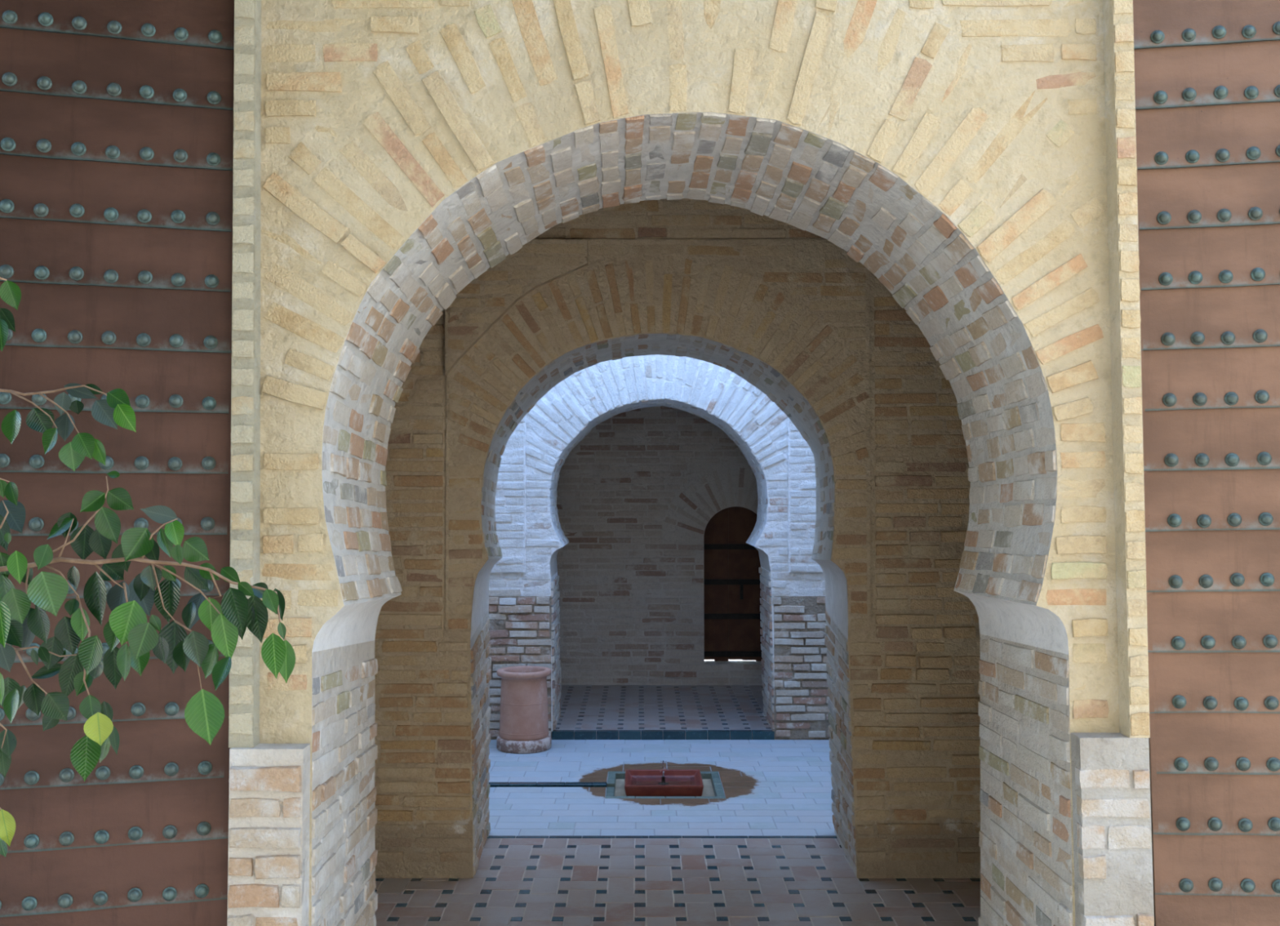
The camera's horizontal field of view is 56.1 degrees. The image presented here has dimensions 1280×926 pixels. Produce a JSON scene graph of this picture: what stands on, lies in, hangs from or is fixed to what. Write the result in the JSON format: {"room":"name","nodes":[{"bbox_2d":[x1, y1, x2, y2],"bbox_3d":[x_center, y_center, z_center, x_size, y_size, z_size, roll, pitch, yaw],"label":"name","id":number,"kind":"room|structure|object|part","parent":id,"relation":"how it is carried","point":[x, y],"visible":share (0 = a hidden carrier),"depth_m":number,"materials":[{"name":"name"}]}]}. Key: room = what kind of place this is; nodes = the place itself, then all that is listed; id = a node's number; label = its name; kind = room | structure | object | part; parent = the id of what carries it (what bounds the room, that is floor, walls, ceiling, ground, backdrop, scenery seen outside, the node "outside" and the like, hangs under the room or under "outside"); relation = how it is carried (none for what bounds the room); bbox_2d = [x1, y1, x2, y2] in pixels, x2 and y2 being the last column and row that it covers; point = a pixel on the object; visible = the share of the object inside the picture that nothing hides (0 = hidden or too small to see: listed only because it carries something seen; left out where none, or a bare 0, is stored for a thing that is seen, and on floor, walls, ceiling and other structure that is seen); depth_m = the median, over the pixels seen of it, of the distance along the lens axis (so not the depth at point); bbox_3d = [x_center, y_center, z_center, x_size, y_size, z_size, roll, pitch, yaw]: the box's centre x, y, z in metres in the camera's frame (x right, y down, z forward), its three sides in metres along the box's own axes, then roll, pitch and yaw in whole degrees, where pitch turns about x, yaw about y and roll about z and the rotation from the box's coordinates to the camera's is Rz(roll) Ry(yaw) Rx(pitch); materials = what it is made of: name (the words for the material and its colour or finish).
{"room":"courtyard entrance","nodes":[
{"label":"courtyard entrance","id":0,"kind":"room"},
{"bbox_2d":[488,354,830,738],"bbox_3d":[0.000,-1.690,8.224,4.800,7.000,0.685,0,-1,0],"label":"wall","id":1,"kind":"structure","parent":0,"point":[520,597],"depth_m":7.85,"materials":[{"name":"brick"}]},
{"bbox_2d":[549,398,773,730],"bbox_3d":[0.138,0.682,8.180,1.524,2.257,0.650,0,-1,0],"label":"arch","id":2,"kind":"object","parent":1,"relation":"attached to","point":[766,614],"visible":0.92,"depth_m":8.13,"materials":[{"name":"paint"}]},
{"bbox_3d":[-0.547,0.658,8.181,0.088,0.204,0.650,0,-1,0],"label":"impost moulding","id":3,"kind":"part","parent":2,"relation":"part of","materials":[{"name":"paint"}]},
{"bbox_3d":[0.803,0.639,8.181,0.107,0.167,0.650,0,-1,0],"label":"impost moulding","id":4,"kind":"part","parent":2,"relation":"part of","materials":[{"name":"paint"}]},
{"bbox_2d":[556,405,763,684],"bbox_3d":[0.000,-1.294,9.989,4.800,7.700,0.394,0,-1,0],"label":"wall","id":5,"kind":"structure","parent":0,"point":[638,495],"depth_m":9.75,"materials":[{"name":"brick"}]},
{"bbox_2d":[703,506,762,661],"bbox_3d":[0.787,0.986,9.923,0.573,1.294,0.070,0,-1,0],"label":"door","id":6,"kind":"structure","parent":5,"relation":"in","point":[731,575],"depth_m":9.90,"materials":[{"name":"red wood"}]},
{"bbox_2d":[490,684,829,739],"bbox_3d":[0.000,1.929,8.958,4.800,0.302,2.290,0,-1,0],"label":"floor","id":7,"kind":"structure","parent":0,"point":[588,712],"depth_m":8.51,"materials":[{"name":"tile"}]},
{"bbox_2d":[374,198,980,878],"bbox_3d":[0.000,0.137,5.346,4.800,3.200,0.745,0,-1,0],"label":"wall","id":8,"kind":"structure","parent":0,"point":[784,295],"depth_m":5.03,"materials":[{"name":"beige brick"}]},
{"bbox_3d":[0.076,-0.121,5.039,1.777,1.639,0.016,0,-1,0],"label":"arch panel","id":9,"kind":"part","parent":8,"relation":"part of","materials":[{"name":"beige brick"}]},
{"bbox_2d":[470,333,857,877],"bbox_3d":[0.099,0.585,5.367,1.683,2.306,0.681,0,-1,0],"label":"arch","id":10,"kind":"object","parent":8,"relation":"attached to","point":[762,375],"visible":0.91,"depth_m":5.33,"materials":[{"name":"brick"}]},
{"bbox_3d":[-0.676,0.580,5.367,0.076,0.341,0.681,0,-1,-1],"label":"impost moulding","id":11,"kind":"part","parent":10,"relation":"part of","materials":[{"name":"paint"}]},
{"bbox_3d":[0.840,0.583,5.367,0.072,0.334,0.681,0,-1,1],"label":"impost moulding","id":12,"kind":"part","parent":10,"relation":"part of","materials":[{"name":"paint"}]},
{"bbox_2d":[374,739,980,925],"bbox_3d":[0.000,1.861,5.362,4.800,0.254,5.015,0,-1,0],"label":"floor","id":13,"kind":"structure","parent":0,"point":[584,880],"depth_m":5.31,"materials":[{"name":"tile"}]},
{"bbox_2d":[496,665,551,753],"bbox_3d":[-0.731,1.548,7.562,0.344,0.493,0.346,0,-1,0],"label":"terracotta urn","id":14,"kind":"object","parent":13,"relation":"on","point":[524,716],"visible":1,"depth_m":7.43,"materials":[{"name":"orange ceramic"}]},
{"bbox_2d":[624,760,703,798],"bbox_3d":[0.128,1.715,6.568,0.420,0.177,0.380,0,-1,0],"label":"fountain basin","id":15,"kind":"object","parent":13,"relation":"on","point":[637,782],"visible":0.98,"depth_m":6.56,"materials":[{"name":"red"}]},
{"bbox_2d":[226,0,1154,925],"bbox_3d":[0.000,0.081,3.147,5.500,3.200,0.844,0,-1,0],"label":"wall","id":16,"kind":"structure","parent":0,"point":[354,121],"depth_m":2.81,"materials":[{"name":"brick"}]},
{"bbox_2d":[0,0,234,925],"bbox_3d":[-1.434,0.117,2.681,1.027,3.067,0.082,1,-2,-15],"label":"door","id":17,"kind":"structure","parent":16,"relation":"in","point":[117,116],"depth_m":2.73,"materials":[{"name":"red wood"}]},
{"bbox_3d":[-1.433,1.067,2.637,1.000,0.150,0.015,1,-2,-15],"label":"copper plate","id":18,"kind":"part","parent":17,"relation":"part of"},
{"bbox_3d":[-1.432,0.646,2.648,1.000,0.150,0.015,1,-2,-15],"label":"copper plate","id":19,"kind":"part","parent":17,"relation":"part of","materials":[{"name":"brown metal"}]},
{"bbox_3d":[-1.431,0.507,2.652,1.000,0.150,0.015,1,-2,-15],"label":"copper plate","id":20,"kind":"part","parent":17,"relation":"part of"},
{"bbox_3d":[-1.430,0.227,2.660,1.000,0.150,0.015,1,-2,-15],"label":"copper plate","id":21,"kind":"part","parent":17,"relation":"part of","materials":[{"name":"brown metal"}]},
{"bbox_3d":[-1.429,0.087,2.664,1.000,0.150,0.015,1,-2,-15],"label":"copper plate","id":22,"kind":"part","parent":17,"relation":"part of","materials":[{"name":"brown metal"}]},
{"bbox_3d":[-1.433,0.924,2.641,1.000,0.150,0.015,1,-2,-15],"label":"copper plate","id":23,"kind":"part","parent":17,"relation":"part of","materials":[{"name":"brown metal"}]},
{"bbox_3d":[-1.429,-0.054,2.667,1.000,0.150,0.015,1,-2,-15],"label":"copper plate","id":24,"kind":"part","parent":17,"relation":"part of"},
{"bbox_3d":[-1.432,0.785,2.645,1.000,0.150,0.015,1,-2,-15],"label":"copper plate","id":25,"kind":"part","parent":17,"relation":"part of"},
{"bbox_3d":[-1.428,-0.195,2.671,1.000,0.150,0.015,1,-2,-15],"label":"copper plate","id":26,"kind":"part","parent":17,"relation":"part of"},
{"bbox_3d":[-1.427,-0.479,2.679,1.000,0.150,0.015,1,-2,-15],"label":"copper plate","id":27,"kind":"part","parent":17,"relation":"part of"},
{"bbox_3d":[-1.426,-0.621,2.683,1.000,0.151,0.015,1,-2,-15],"label":"copper plate","id":28,"kind":"part","parent":17,"relation":"part of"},
{"bbox_3d":[-1.427,-0.337,2.675,1.000,0.150,0.015,1,-2,-15],"label":"copper plate","id":29,"kind":"part","parent":17,"relation":"part of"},
{"bbox_3d":[-1.425,-0.906,2.690,1.000,0.151,0.015,1,-2,-15],"label":"copper plate","id":30,"kind":"part","parent":17,"relation":"part of","materials":[{"name":"brown metal"}]},
{"bbox_3d":[-1.426,-0.763,2.686,1.000,0.151,0.015,1,-2,-15],"label":"copper plate","id":31,"kind":"part","parent":17,"relation":"part of","materials":[{"name":"brown metal"}]},
{"bbox_3d":[-1.424,-1.050,2.694,1.000,0.150,0.015,1,-2,-15],"label":"copper plate","id":32,"kind":"part","parent":17,"relation":"part of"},
{"bbox_3d":[-1.430,0.367,2.656,1.000,0.151,0.015,1,-2,-15],"label":"copper plate","id":33,"kind":"part","parent":17,"relation":"part of","materials":[{"name":"brown metal"}]},
{"bbox_2d":[311,111,1072,925],"bbox_3d":[0.111,0.423,3.175,1.850,2.528,0.772,0,-1,0],"label":"arch","id":34,"kind":"object","parent":16,"relation":"attached to","point":[804,180],"visible":0.98,"depth_m":3.12,"materials":[{"name":"brick"}]},
{"bbox_3d":[-0.738,0.429,3.175,0.079,0.173,0.772,0,-1,-1],"label":"impost moulding","id":35,"kind":"part","parent":34,"relation":"part of","materials":[{"name":"paint"}]},
{"bbox_3d":[0.965,0.419,3.175,0.077,0.154,0.771,0,-1,1],"label":"impost moulding","id":36,"kind":"part","parent":34,"relation":"part of","materials":[{"name":"paint"}]},
{"bbox_2d":[1133,0,1279,925],"bbox_3d":[1.668,0.111,2.753,1.123,3.100,0.080,-1,-2,7],"label":"door","id":37,"kind":"structure","parent":16,"relation":"in","point":[1207,72],"depth_m":2.78,"materials":[{"name":"red wood"}]},
{"bbox_3d":[1.642,-1.058,2.766,1.000,0.150,0.015,-1,-2,7],"label":"copper plate","id":38,"kind":"part","parent":37,"relation":"part of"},
{"bbox_3d":[1.645,-0.915,2.762,1.000,0.150,0.015,-1,-2,7],"label":"copper plate","id":39,"kind":"part","parent":37,"relation":"part of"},
{"bbox_3d":[1.648,-0.773,2.758,1.000,0.150,0.015,-1,-2,7],"label":"copper plate","id":40,"kind":"part","parent":37,"relation":"part of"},
{"bbox_3d":[1.651,-0.631,2.754,1.000,0.150,0.015,-1,-2,7],"label":"copper plate","id":41,"kind":"part","parent":37,"relation":"part of","materials":[{"name":"brown metal"}]},
{"bbox_3d":[1.653,-0.489,2.750,1.000,0.150,0.015,-1,-2,7],"label":"copper plate","id":42,"kind":"part","parent":37,"relation":"part of","materials":[{"name":"brown metal"}]},
{"bbox_3d":[1.656,-0.348,2.746,1.000,0.150,0.015,-1,-2,7],"label":"copper plate","id":43,"kind":"part","parent":37,"relation":"part of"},
{"bbox_3d":[1.659,-0.207,2.743,1.000,0.150,0.015,-1,-2,7],"label":"copper plate","id":44,"kind":"part","parent":37,"relation":"part of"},
{"bbox_3d":[1.662,-0.066,2.738,1.000,0.150,0.015,-1,-2,7],"label":"copper plate","id":45,"kind":"part","parent":37,"relation":"part of","materials":[{"name":"brown metal"}]},
{"bbox_3d":[1.665,0.074,2.735,1.000,0.150,0.015,-1,-2,7],"label":"copper plate","id":46,"kind":"part","parent":37,"relation":"part of","materials":[{"name":"brown metal"}]},
{"bbox_3d":[1.667,0.214,2.730,1.000,0.150,0.015,-1,-2,7],"label":"copper plate","id":47,"kind":"part","parent":37,"relation":"part of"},
{"bbox_3d":[1.670,0.353,2.727,1.000,0.150,0.015,-1,-2,7],"label":"copper plate","id":48,"kind":"part","parent":37,"relation":"part of","materials":[{"name":"brown metal"}]},
{"bbox_3d":[1.676,0.631,2.719,1.000,0.150,0.015,-1,-2,7],"label":"copper plate","id":49,"kind":"part","parent":37,"relation":"part of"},
{"bbox_3d":[1.673,0.493,2.723,1.000,0.150,0.015,-1,-2,7],"label":"copper plate","id":50,"kind":"part","parent":37,"relation":"part of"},
{"bbox_3d":[1.679,0.770,2.715,1.000,0.150,0.015,-1,-2,7],"label":"copper plate","id":51,"kind":"part","parent":37,"relation":"part of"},
{"bbox_3d":[1.681,0.908,2.711,1.000,0.150,0.015,-1,-2,7],"label":"copper plate","id":52,"kind":"part","parent":37,"relation":"part of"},
{"bbox_3d":[1.684,1.051,2.707,1.000,0.150,0.015,-1,-2,7],"label":"copper plate","id":53,"kind":"part","parent":37,"relation":"part of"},
{"bbox_3d":[0.000,1.712,-1.594,28.000,0.296,8.900,0,-1,0],"label":"ground","id":54,"kind":"structure","parent":0,"visible":0},
{"bbox_2d":[0,277,295,856],"bbox_3d":[-1.313,0.203,1.982,1.448,2.906,0.347,0,-1,-10],"label":"ficus tree","id":55,"kind":"object","parent":54,"relation":"on","point":[20,623],"visible":1,"depth_m":2.05,"materials":[{"name":"green plant"}]}
]}

